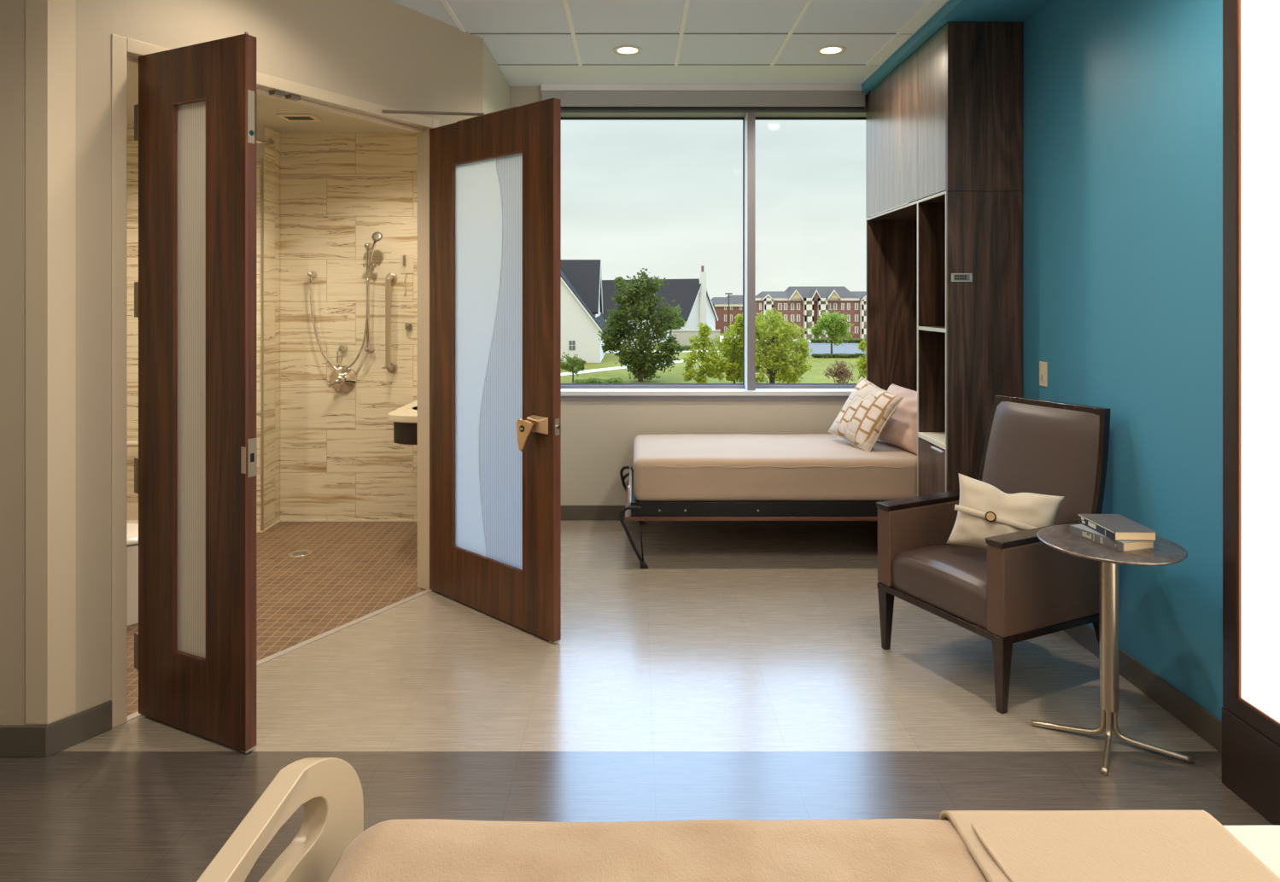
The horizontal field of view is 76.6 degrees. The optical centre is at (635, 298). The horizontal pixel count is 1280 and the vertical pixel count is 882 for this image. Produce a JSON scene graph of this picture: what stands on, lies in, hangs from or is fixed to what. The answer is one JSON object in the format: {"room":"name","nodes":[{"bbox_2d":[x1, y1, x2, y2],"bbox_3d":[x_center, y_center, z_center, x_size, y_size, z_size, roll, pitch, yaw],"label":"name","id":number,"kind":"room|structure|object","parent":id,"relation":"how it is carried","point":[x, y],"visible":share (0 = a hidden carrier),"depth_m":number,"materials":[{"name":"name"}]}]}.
{"room":"hospital room","nodes":[
{"label":"hospital room","id":0,"kind":"room"},
{"bbox_2d":[0,0,47,725],"bbox_3d":[-2.598,-0.021,2.810,1.205,3.143,0.120,0,0,0],"label":"wall","id":1,"kind":"structure","parent":0,"point":[12,12],"depth_m":2.75,"materials":[{"name":"beige paint"}]},
{"bbox_2d":[0,700,111,757],"bbox_3d":[-2.541,1.498,2.829,1.317,0.104,0.184,0,0,0],"label":"baseboard","id":2,"kind":"structure","parent":1,"relation":"attached to","point":[15,741],"depth_m":2.76,"materials":[{"name":"brown plastic"}]},
{"bbox_2d":[126,125,280,531],"bbox_3d":[-3.186,0.029,5.640,1.428,3.043,0.520,0,0,0],"label":"wall","id":3,"kind":"structure","parent":0,"point":[271,158],"depth_m":5.38,"materials":[{"name":"stone"}]},
{"bbox_2d":[126,440,138,446],"bbox_3d":[-3.100,0.950,5.336,1.076,0.076,0.092,0,0,0],"label":"grab rail","id":4,"kind":"object","parent":3,"relation":"attached to","point":[129,443],"visible":0.02,"depth_m":5.29,"materials":[{"name":"beige plastic"}]},
{"bbox_2d":[256,125,264,156],"bbox_3d":[-2.606,-1.050,5.375,0.288,0.200,0.018,0,0,0],"label":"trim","id":5,"kind":"structure","parent":3,"relation":"attached to","point":[260,129],"depth_m":5.37,"materials":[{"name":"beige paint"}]},
{"bbox_2d":[261,160,263,531],"bbox_3d":[-2.475,0.309,5.379,0.014,2.458,0.010,0,0,0],"label":"trim","id":6,"kind":"structure","parent":3,"relation":"attached to","point":[262,161],"depth_m":5.37,"materials":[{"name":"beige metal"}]},
{"bbox_2d":[256,139,274,147],"bbox_3d":[-2.463,-1.047,5.384,0.032,0.075,0.291,0,0,0],"label":"curtain rod","id":7,"kind":"object","parent":3,"relation":"attached to","point":[271,143],"visible":0.95,"depth_m":5.41,"materials":[{"name":"silver metal"}]},
{"bbox_2d":[256,520,417,532],"bbox_3d":[-2.385,1.544,5.505,2.730,0.012,0.265,0,0,0],"label":"trim","id":8,"kind":"structure","parent":3,"relation":"attached to","point":[279,521],"depth_m":5.63,"materials":[{"name":"beige plastic"}]},
{"bbox_2d":[47,0,483,724],"bbox_3d":[-1.475,-0.021,3.729,0.124,3.143,2.216,0,0,30],"label":"wall","id":9,"kind":"structure","parent":0,"point":[388,53],"depth_m":3.03,"materials":[{"name":"beige paint"}]},
{"bbox_2d":[25,0,75,724],"bbox_3d":[-1.998,-0.025,2.768,0.139,2.934,0.042,0,0,-32],"label":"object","id":10,"kind":"structure","parent":9,"relation":"attached to","point":[49,24],"depth_m":2.75,"materials":[{"name":"beige paint"}]},
{"bbox_2d":[134,31,256,753],"bbox_3d":[-1.587,0.315,2.905,0.616,2.458,0.049,0,0,26],"label":"door","id":11,"kind":"structure","parent":9,"relation":"in","point":[195,113],"depth_m":2.88,"materials":[{"name":"brown wood"}]},
{"bbox_2d":[111,34,438,728],"bbox_3d":[-1.516,0.296,3.659,0.112,2.507,1.646,0,0,31],"label":"trim","id":12,"kind":"structure","parent":9,"relation":"attached to","point":[125,50],"depth_m":2.96,"materials":[{"name":"beige paint"}]},
{"bbox_2d":[126,589,431,721],"bbox_3d":[-1.488,1.554,3.642,0.035,0.012,1.542,0,0,31],"label":"threshold","id":13,"kind":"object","parent":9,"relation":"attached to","point":[133,715],"depth_m":3.76,"materials":[{"name":"silver metal"}]},
{"bbox_2d":[269,89,300,101],"bbox_3d":[-1.541,-0.897,3.574,0.033,0.020,0.130,0,0,31],"label":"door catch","id":14,"kind":"structure","parent":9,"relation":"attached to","point":[277,93],"depth_m":3.56,"materials":[{"name":"silver metal"}]},
{"bbox_2d":[429,98,561,643],"bbox_3d":[-0.731,0.320,3.953,1.002,2.449,0.112,0,0,43],"label":"door","id":15,"kind":"structure","parent":9,"relation":"in","point":[495,177],"depth_m":3.93,"materials":[{"name":"brown wood"}]},
{"bbox_2d":[382,110,484,116],"bbox_3d":[-0.991,-0.915,3.997,0.502,0.030,0.018,0,0,-3],"label":"stay","id":16,"kind":"object","parent":15,"relation":"attached to","point":[383,111],"visible":0.86,"depth_m":3.99,"materials":[{"name":"silver metal"}]},
{"bbox_2d":[126,64,416,133],"bbox_3d":[-2.364,-1.190,4.300,2.872,0.080,3.000,0,0,0],"label":"ceiling","id":17,"kind":"structure","parent":0,"point":[267,108],"depth_m":5.18,"materials":[{"name":"beige paint"}]},
{"bbox_2d":[276,113,322,121],"bbox_3d":[-2.120,-1.144,5.120,0.220,0.012,0.180,0,0,0],"label":"ceiling vent","id":18,"kind":"object","parent":17,"relation":"in","point":[289,117],"visible":1,"depth_m":5.09,"materials":[{"name":"beige plastic"}]},
{"bbox_2d":[280,133,417,521],"bbox_3d":[-1.730,0.029,5.768,1.480,3.043,0.264,0,0,0],"label":"wall","id":19,"kind":"structure","parent":0,"point":[341,459],"depth_m":5.64,"materials":[{"name":"tile"}]},
{"bbox_2d":[307,271,316,282],"bbox_3d":[-2.239,-0.152,5.603,0.052,0.081,0.066,0,0,0],"label":"bracket","id":20,"kind":"object","parent":19,"relation":"attached to","point":[311,275],"visible":1,"depth_m":5.58,"materials":[{"name":"silver metal"}]},
{"bbox_2d":[336,344,347,362],"bbox_3d":[-2.031,0.378,5.606,0.056,0.123,0.060,0,0,0],"label":"shower diverter","id":21,"kind":"object","parent":19,"relation":"attached to","point":[342,347],"visible":1,"depth_m":5.58,"materials":[{"name":"silver metal"}]},
{"bbox_2d":[327,365,356,392],"bbox_3d":[-2.031,0.558,5.589,0.188,0.188,0.095,0,0,0],"label":"shower valve","id":22,"kind":"object","parent":19,"relation":"attached to","point":[344,381],"visible":1,"depth_m":5.62,"materials":[{"name":"silver metal"}]},
{"bbox_2d":[309,232,382,371],"bbox_3d":[-1.975,0.021,5.597,0.536,0.953,0.136,0,0,10],"label":"shower","id":23,"kind":"object","parent":19,"relation":"attached to","point":[376,236],"visible":1,"depth_m":5.57,"materials":[{"name":"silver metal"}]},
{"bbox_2d":[385,273,397,372],"bbox_3d":[-1.693,0.166,5.590,0.076,0.694,0.094,0,0,0],"label":"grab bar","id":24,"kind":"object","parent":19,"relation":"attached to","point":[390,278],"visible":1,"depth_m":5.55,"materials":[{"name":"beige metal"}]},
{"bbox_2d":[387,399,417,444],"bbox_3d":[-1.254,0.777,5.200,0.485,0.517,0.860,0,0,0],"label":"vanity sink","id":25,"kind":"object","parent":19,"relation":"attached to","point":[405,418],"visible":0.35,"depth_m":4.84,"materials":[{"name":"beige stone"}]},
{"bbox_2d":[387,399,417,423],"bbox_3d":[-1.254,0.713,5.200,0.485,0.045,0.860,0,0,0],"label":"countertop","id":26,"kind":"structure","parent":25,"relation":"on","point":[403,414],"depth_m":4.84,"materials":[{"name":"beige stone"}]},
{"bbox_2d":[408,404,417,410],"bbox_3d":[-1.247,0.744,5.150,0.380,0.113,0.380,0,0,0],"label":"basin","id":27,"kind":"object","parent":25,"relation":"in","point":[412,407],"depth_m":5.14,"materials":[{"name":"white ceramic"}]},
{"bbox_2d":[400,254,413,294],"bbox_3d":[-1.586,-0.170,5.625,0.090,0.284,0.022,0,0,0],"label":"station","id":28,"kind":"object","parent":19,"relation":"attached to","point":[406,260],"visible":1,"depth_m":5.63,"materials":[{"name":"beige plastic"}]},
{"bbox_2d":[402,254,406,265],"bbox_3d":[-1.603,-0.269,5.622,0.022,0.074,0.016,0,0,0],"label":"switch","id":29,"kind":"object","parent":28,"relation":"attached to","point":[404,256],"depth_m":5.61,"materials":[{"name":"beige metal"}]},
{"bbox_2d":[404,323,411,329],"bbox_3d":[-1.574,0.190,5.616,0.040,0.040,0.040,0,0,0],"label":"robe hook","id":30,"kind":"object","parent":19,"relation":"attached to","point":[407,326],"visible":1,"depth_m":5.61,"materials":[{"name":"silver metal"}]},
{"bbox_2d":[0,520,1273,881],"bbox_3d":[-0.870,1.580,2.150,5.760,0.060,7.500,0,0,0],"label":"floor","id":31,"kind":"structure","parent":0,"point":[734,635],"depth_m":3.01,"materials":[{"name":"laminate"}]},
{"bbox_2d":[126,520,138,625],"bbox_3d":[-2.605,1.165,3.920,0.730,0.775,0.420,0,0,0],"label":"toilet","id":32,"kind":"object","parent":31,"relation":"on","point":[131,525],"visible":0.03,"depth_m":3.83,"materials":[{"name":"white ceramic"}]},
{"bbox_2d":[196,757,363,881],"bbox_3d":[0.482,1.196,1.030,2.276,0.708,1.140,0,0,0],"label":"footboard","id":33,"kind":"object","parent":31,"relation":"on","point":[330,789],"visible":0.98,"depth_m":1.46,"materials":[{"name":"beige plastic"}]},
{"bbox_3d":[0.550,1.049,1.035,2.100,0.202,0.875,0,0,0],"label":"mattress","id":34,"kind":"object","parent":33,"relation":"on","visible":0},
{"bbox_2d":[326,818,986,881],"bbox_3d":[0.038,1.083,1.038,1.126,0.303,0.929,0,0,0],"label":"blanket","id":35,"kind":"object","parent":34,"relation":"on","point":[410,850],"visible":0.98,"depth_m":1.37,"materials":[{"name":"beige fabric"}]},
{"bbox_2d":[939,810,1279,881],"bbox_3d":[0.800,1.054,1.040,0.470,0.266,0.940,0,0,0],"label":"folded blanket","id":36,"kind":"object","parent":34,"relation":"on","point":[1004,845],"visible":0.95,"depth_m":1.38,"materials":[{"name":"beige fabric"}]},
{"bbox_2d":[1223,825,1279,877],"bbox_3d":[1.240,1.053,1.038,0.520,0.226,0.915,0,0,0],"label":"sheet","id":37,"kind":"object","parent":34,"relation":"on","point":[1263,842],"visible":0.32,"depth_m":1.41,"materials":[{"name":"white fabric"}]},
{"bbox_2d":[287,549,313,557],"bbox_3d":[-2.040,1.550,4.936,0.144,0.005,0.144,0,0,0],"label":"floor drain","id":38,"kind":"object","parent":31,"relation":"on","point":[297,553],"visible":1,"depth_m":4.92,"materials":[{"name":"silver metal"}]},
{"bbox_2d":[619,455,882,568],"bbox_3d":[0.925,1.315,5.130,2.061,0.470,0.951,0,0,0],"label":"bed","id":39,"kind":"object","parent":31,"relation":"on","point":[634,510],"visible":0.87,"depth_m":4.69,"materials":[{"name":"black metal"}]},
{"bbox_2d":[633,433,917,501],"bbox_3d":[0.963,1.049,5.141,1.946,0.269,0.903,0,0,0],"label":"mattress","id":40,"kind":"object","parent":39,"relation":"on","point":[682,467],"visible":0.75,"depth_m":4.70,"materials":[{"name":"beige fabric"}]},
{"bbox_2d":[828,375,903,451],"bbox_3d":[1.430,0.725,5.060,0.231,0.450,0.481,0,0,-19],"label":"throw pillow","id":41,"kind":"object","parent":40,"relation":"on","point":[868,408],"visible":1,"depth_m":4.98,"materials":[{"name":"beige fabric"}]},
{"bbox_2d":[877,383,917,454],"bbox_3d":[1.678,0.740,5.059,0.265,0.363,0.579,0,0,-20],"label":"sleeping pillow","id":42,"kind":"object","parent":40,"relation":"on","point":[900,430],"visible":0.41,"depth_m":4.95,"materials":[{"name":"beige fabric"}]},
{"bbox_2d":[865,22,1022,496],"bbox_3d":[1.803,0.060,4.928,0.406,2.980,1.492,0,0,0],"label":"wardrobe","id":43,"kind":"object","parent":31,"relation":"on","point":[944,127],"visible":0.7,"depth_m":4.20,"materials":[{"name":"brown wood"}]},
{"bbox_2d":[918,432,945,450],"bbox_3d":[1.804,0.774,4.421,0.380,0.028,0.401,0,0,0],"label":"shelf","id":44,"kind":"object","parent":43,"relation":"attached to","point":[936,441],"depth_m":4.46,"materials":[{"name":"beige"}]},
{"bbox_2d":[923,326,945,328],"bbox_3d":[1.806,0.166,4.421,0.376,0.018,0.403,0,0,0],"label":"shelf","id":45,"kind":"object","parent":43,"relation":"attached to","point":[924,327],"depth_m":4.46,"materials":[{"name":"white wood"}]},
{"bbox_2d":[876,394,1110,713],"bbox_3d":[1.536,1.002,3.455,0.714,1.095,0.669,0,0,-26],"label":"armchair","id":46,"kind":"object","parent":31,"relation":"on","point":[1019,588],"visible":0.74,"depth_m":3.36,"materials":[{"name":"brown leather"}]},
{"bbox_2d":[946,473,1063,549],"bbox_3d":[1.521,0.915,3.343,0.442,0.340,0.161,0,0,27],"label":"lumbar cushion","id":47,"kind":"object","parent":46,"relation":"on","point":[984,511],"visible":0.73,"depth_m":3.32,"materials":[{"name":"beige fabric"}]},
{"bbox_2d":[1031,524,1192,775],"bbox_3d":[1.655,1.199,2.830,0.453,0.702,0.453,0,0,0],"label":"side table","id":48,"kind":"object","parent":31,"relation":"on","point":[1059,538],"visible":0.91,"depth_m":2.80,"materials":[{"name":"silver metal"}]},
{"bbox_2d":[1069,524,1155,552],"bbox_3d":[1.666,0.833,2.839,0.141,0.031,0.222,0,0,-17],"label":"book","id":49,"kind":"object","parent":48,"relation":"on","point":[1080,530],"visible":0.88,"depth_m":2.77,"materials":[{"name":"beige paper"}]},
{"bbox_2d":[1078,514,1157,541],"bbox_3d":[1.690,0.801,2.848,0.145,0.031,0.228,0,0,1],"label":"book","id":50,"kind":"object","parent":49,"relation":"on","point":[1115,527],"visible":1,"depth_m":2.80,"materials":[{"name":"beige paper"}]},
{"bbox_2d":[390,0,949,86],"bbox_3d":[-0.595,-1.540,2.190,5.210,0.105,7.580,0,0,0],"label":"ceiling","id":51,"kind":"structure","parent":0,"point":[476,16],"depth_m":4.62,"materials":[{"name":"grey tile"}]},
{"bbox_2d":[612,45,642,55],"bbox_3d":[-0.046,-1.490,4.860,0.180,0.008,0.180,0,0,0],"label":"recessed light","id":52,"kind":"object","parent":51,"relation":"in","point":[624,49],"visible":1,"depth_m":4.86,"materials":[{"name":"white paint"}]},
{"bbox_2d":[815,45,846,55],"bbox_3d":[1.173,-1.490,4.860,0.180,0.008,0.180,0,0,0],"label":"recessed light","id":53,"kind":"object","parent":51,"relation":"in","point":[831,49],"visible":1,"depth_m":4.86,"materials":[{"name":"white paint"}]},
{"bbox_2d":[510,86,846,505],"bbox_3d":[0.593,-0.021,5.805,3.135,3.143,0.250,0,0,0],"label":"wall","id":54,"kind":"structure","parent":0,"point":[598,437],"depth_m":5.68,"materials":[{"name":"beige paint"}]},
{"bbox_2d":[561,505,625,520],"bbox_3d":[0.363,1.498,5.673,2.474,0.104,0.013,0,0,0],"label":"baseboard","id":55,"kind":"structure","parent":54,"relation":"attached to","point":[568,512],"depth_m":5.67,"materials":[{"name":"brown plastic"}]},
{"bbox_2d":[540,83,865,110],"bbox_3d":[0.472,-1.407,5.659,2.255,0.167,0.078,0,0,0],"label":"roller shade","id":56,"kind":"object","parent":54,"relation":"attached to","point":[573,96],"visible":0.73,"depth_m":5.63,"materials":[{"name":"grey fabric"}]},
{"bbox_2d":[561,94,865,400],"bbox_3d":[0.563,-0.379,5.770,2.874,2.182,0.220,0,0,0],"label":"window","id":57,"kind":"structure","parent":54,"relation":"attached to","point":[749,389],"depth_m":5.71,"materials":[{"name":"grey metal"}]},
{"bbox_2d":[440,0,947,114],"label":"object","id":58,"kind":"structure","parent":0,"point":[496,88],"depth_m":4.73,"materials":[{"name":"beige paint"}]},
{"bbox_2d":[860,0,1053,93],"bbox_3d":[1.790,-1.464,2.025,0.439,0.057,7.250,0,0,0],"label":"ceiling","id":59,"kind":"structure","parent":0,"point":[954,10],"depth_m":4.13,"materials":[{"name":"teal paint"}]},
{"bbox_2d":[1022,0,1223,720],"bbox_3d":[2.085,-0.021,2.175,0.150,3.143,7.550,0,0,0],"label":"wall","id":60,"kind":"structure","parent":0,"point":[1123,99],"depth_m":3.21,"materials":[{"name":"teal paint"}]},
{"bbox_2d":[1039,361,1047,386],"bbox_3d":[2.005,0.370,3.985,0.010,0.120,0.072,0,0,0],"label":"light switch","id":61,"kind":"object","parent":60,"relation":"attached to","point":[1043,365],"visible":1,"depth_m":3.98,"materials":[{"name":"beige plastic"}]},
{"bbox_2d":[1063,624,1221,753],"bbox_3d":[2.003,1.498,3.390,0.013,0.105,1.580,0,0,0],"label":"baseboard","id":62,"kind":"structure","parent":60,"relation":"attached to","point":[1206,725],"depth_m":3.07,"materials":[{"name":"brown plastic"}]},
{"bbox_2d":[1221,0,1279,825],"bbox_3d":[1.942,0.100,0.966,0.131,2.900,3.260,0,0,0],"label":"wall panel","id":63,"kind":"object","parent":60,"relation":"attached to","point":[1251,28],"visible":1,"depth_m":2.48,"materials":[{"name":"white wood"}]},
{"bbox_2d":[1241,0,1279,722],"bbox_3d":[1.897,-0.018,0.963,0.012,2.525,3.134,0,0,0],"label":"diffuser","id":64,"kind":"object","parent":63,"relation":"attached to","point":[1260,19],"depth_m":2.45,"materials":[{"name":"white"}]},
{"label":"outside","id":65,"kind":"structure","parent":0,"visible":0},
{"bbox_2d":[606,350,719,352],"bbox_3d":[3.961,9.020,139.074,21.082,0.060,7.698,0,0,0],"label":"gravel drive","id":66,"kind":"structure","parent":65,"point":[685,351],"depth_m":138.74,"materials":[{"name":"beige concrete"}]},
{"bbox_2d":[679,344,692,350],"bbox_3d":[8.126,8.540,140.803,4.101,1.064,1.812,0,0,0],"label":"hedge","id":67,"kind":"object","parent":66,"relation":"on","point":[686,347],"visible":0.42,"depth_m":140.30,"materials":[{"name":"green plant"}]},
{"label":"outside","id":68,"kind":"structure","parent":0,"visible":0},
{"bbox_2d":[561,333,866,383],"bbox_3d":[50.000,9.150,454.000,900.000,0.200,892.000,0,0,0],"label":"lawn","id":69,"kind":"structure","parent":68,"point":[819,365],"depth_m":97.04,"materials":[{"name":"green plant"}]},
{"bbox_2d":[561,351,586,382],"bbox_3d":[-6.891,7.378,87.708,3.241,3.348,2.581,0,0,0],"label":"sapling","id":70,"kind":"object","parent":69,"relation":"on","point":[570,363],"visible":0.93,"depth_m":87.30,"materials":[{"name":"green plant"}]},
{"bbox_2d":[561,259,607,362],"bbox_3d":[-12.427,1.480,125.500,15.961,15.139,23.200,0,0,0],"label":"house","id":71,"kind":"structure","parent":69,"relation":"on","point":[581,295],"depth_m":114.51,"materials":[{"name":"white"}]},
{"bbox_2d":[573,377,622,383],"bbox_3d":[-3.787,8.607,83.388,5.045,0.977,1.920,0,0,0],"label":"hedge","id":72,"kind":"object","parent":69,"relation":"on","point":[589,380],"visible":0.72,"depth_m":82.72,"materials":[{"name":"green plant"}]},
{"bbox_2d":[600,280,654,348],"bbox_3d":[-1.423,2.754,153.000,9.968,12.591,11.600,0,0,0],"label":"building","id":73,"kind":"structure","parent":69,"relation":"on","point":[608,286],"depth_m":150.01,"materials":[{"name":"grey"}]},
{"bbox_2d":[596,268,683,381],"bbox_3d":[0.564,2.844,88.295,9.495,12.420,7.005,0,0,0],"label":"tree","id":74,"kind":"object","parent":69,"relation":"on","point":[644,365],"visible":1,"depth_m":87.48,"materials":[{"name":"green plant"}]},
{"bbox_2d":[663,304,685,333],"bbox_3d":[7.173,5.062,153.314,4.838,7.980,4.595,0,0,0],"label":"tree","id":75,"kind":"object","parent":69,"relation":"on","point":[676,324],"visible":0.48,"depth_m":152.78,"materials":[{"name":"green plant"}]},
{"bbox_2d":[633,265,718,343],"bbox_3d":[3.646,1.093,174.777,28.211,15.914,24.770,0,0,0],"label":"house","id":76,"kind":"structure","parent":69,"relation":"on","point":[692,295],"depth_m":167.39,"materials":[{"name":"white"}]},
{"bbox_2d":[669,329,720,350],"bbox_3d":[10.622,7.294,144.300,9.051,3.512,1.000,0,0,0],"label":"stone wall","id":77,"kind":"structure","parent":69,"relation":"on","point":[682,336],"depth_m":144.02,"materials":[{"name":"beige stone"}]},
{"bbox_2d":[680,321,724,383],"bbox_3d":[7.023,5.719,84.351,4.756,6.664,3.185,0,0,0],"label":"tree","id":78,"kind":"object","parent":69,"relation":"on","point":[703,339],"visible":1,"depth_m":83.96,"materials":[{"name":"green plant"}]},
{"bbox_2d":[711,295,742,333],"bbox_3d":[25.601,4.078,222.000,11.328,10.195,15.200,0,0,0],"label":"apartment building","id":79,"kind":"structure","parent":69,"relation":"on","point":[720,304],"depth_m":214.98,"materials":[{"name":"red brick"}]},
{"bbox_2d":[724,292,732,328],"bbox_3d":[18.462,3.959,160.000,1.400,10.182,0.300,0,0,0],"label":"street lamp","id":80,"kind":"object","parent":69,"relation":"on","point":[728,294],"visible":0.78,"depth_m":159.92,"materials":[{"name":"grey metal"}]},
{"bbox_2d":[713,314,756,383],"bbox_3d":[10.437,5.232,84.935,4.656,7.642,3.392,0,0,0],"label":"tree","id":81,"kind":"object","parent":69,"relation":"on","point":[731,368],"visible":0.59,"depth_m":84.77,"materials":[{"name":"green plant"}]},
{"bbox_2d":[725,307,812,383],"bbox_3d":[14.168,5.000,85.801,9.343,8.127,6.309,0,0,0],"label":"tree","id":82,"kind":"object","parent":69,"relation":"on","point":[781,345],"visible":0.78,"depth_m":85.31,"materials":[{"name":"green plant"}]},
{"bbox_2d":[802,315,811,342],"bbox_3d":[31.770,6.046,150.000,1.400,6.009,0.300,0,0,0],"label":"street lamp","id":83,"kind":"object","parent":69,"relation":"on","point":[806,316],"visible":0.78,"depth_m":149.94,"materials":[{"name":"grey metal"}]},
{"bbox_2d":[755,286,866,339],"bbox_3d":[42.242,3.102,186.300,31.596,11.895,16.600,0,0,0],"label":"apartment building","id":84,"kind":"structure","parent":69,"relation":"on","point":[795,301],"depth_m":180.02,"materials":[{"name":"red brick"}]},
{"bbox_2d":[809,309,854,353],"bbox_3d":[30.963,5.345,128.071,7.066,7.414,4.401,0,0,0],"label":"tree","id":85,"kind":"object","parent":69,"relation":"on","point":[836,330],"visible":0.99,"depth_m":127.53,"materials":[{"name":"green plant"}]},
{"bbox_2d":[809,338,866,343],"bbox_3d":[42.826,8.478,165.151,14.288,1.313,2.028,0,0,0],"label":"hedge","id":86,"kind":"object","parent":69,"relation":"on","point":[812,340],"visible":0.56,"depth_m":164.59,"materials":[{"name":"green plant"}]},
{"bbox_2d":[812,353,865,357],"bbox_3d":[32.414,8.739,124.478,10.596,0.798,2.004,0,0,0],"label":"hedge","id":87,"kind":"object","parent":69,"relation":"on","point":[815,355],"visible":0.73,"depth_m":123.85,"materials":[{"name":"green plant"}]},
{"bbox_2d":[822,359,857,383],"bbox_3d":[21.120,7.612,83.308,3.378,2.918,2.437,0,0,0],"label":"bush","id":88,"kind":"object","parent":69,"relation":"on","point":[844,373],"visible":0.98,"depth_m":82.98,"materials":[{"name":"brown plant"}]},
{"bbox_2d":[855,338,866,379],"bbox_3d":[24.841,6.627,86.847,2.594,4.848,2.250,0,0,0],"label":"bush","id":89,"kind":"object","parent":69,"relation":"on","point":[862,363],"visible":0.74,"depth_m":86.59,"materials":[{"name":"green plant"}]},
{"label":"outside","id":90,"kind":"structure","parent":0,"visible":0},
{"bbox_2d":[790,342,866,356],"bbox_3d":[52.290,9.010,147.476,55.684,0.080,38.580,0,0,0],"label":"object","id":91,"kind":"structure","parent":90,"point":[818,347],"depth_m":145.50,"materials":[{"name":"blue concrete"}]},
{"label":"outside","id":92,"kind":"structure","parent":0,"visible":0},
{"bbox_2d":[561,357,699,376],"bbox_3d":[0.433,9.020,108.970,23.343,0.060,30.459,0,0,0],"label":"path","id":93,"kind":"structure","parent":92,"point":[682,360],"depth_m":102.17,"materials":[{"name":"beige concrete"}]},
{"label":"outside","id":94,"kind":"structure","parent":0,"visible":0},
{"bbox_2d":[719,336,844,342],"bbox_3d":[48.315,9.000,181.797,90.952,0.100,26.791,0,0,0],"label":"ground walk","id":95,"kind":"structure","parent":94,"point":[720,336],"depth_m":178.79,"materials":[{"name":"beige concrete"}]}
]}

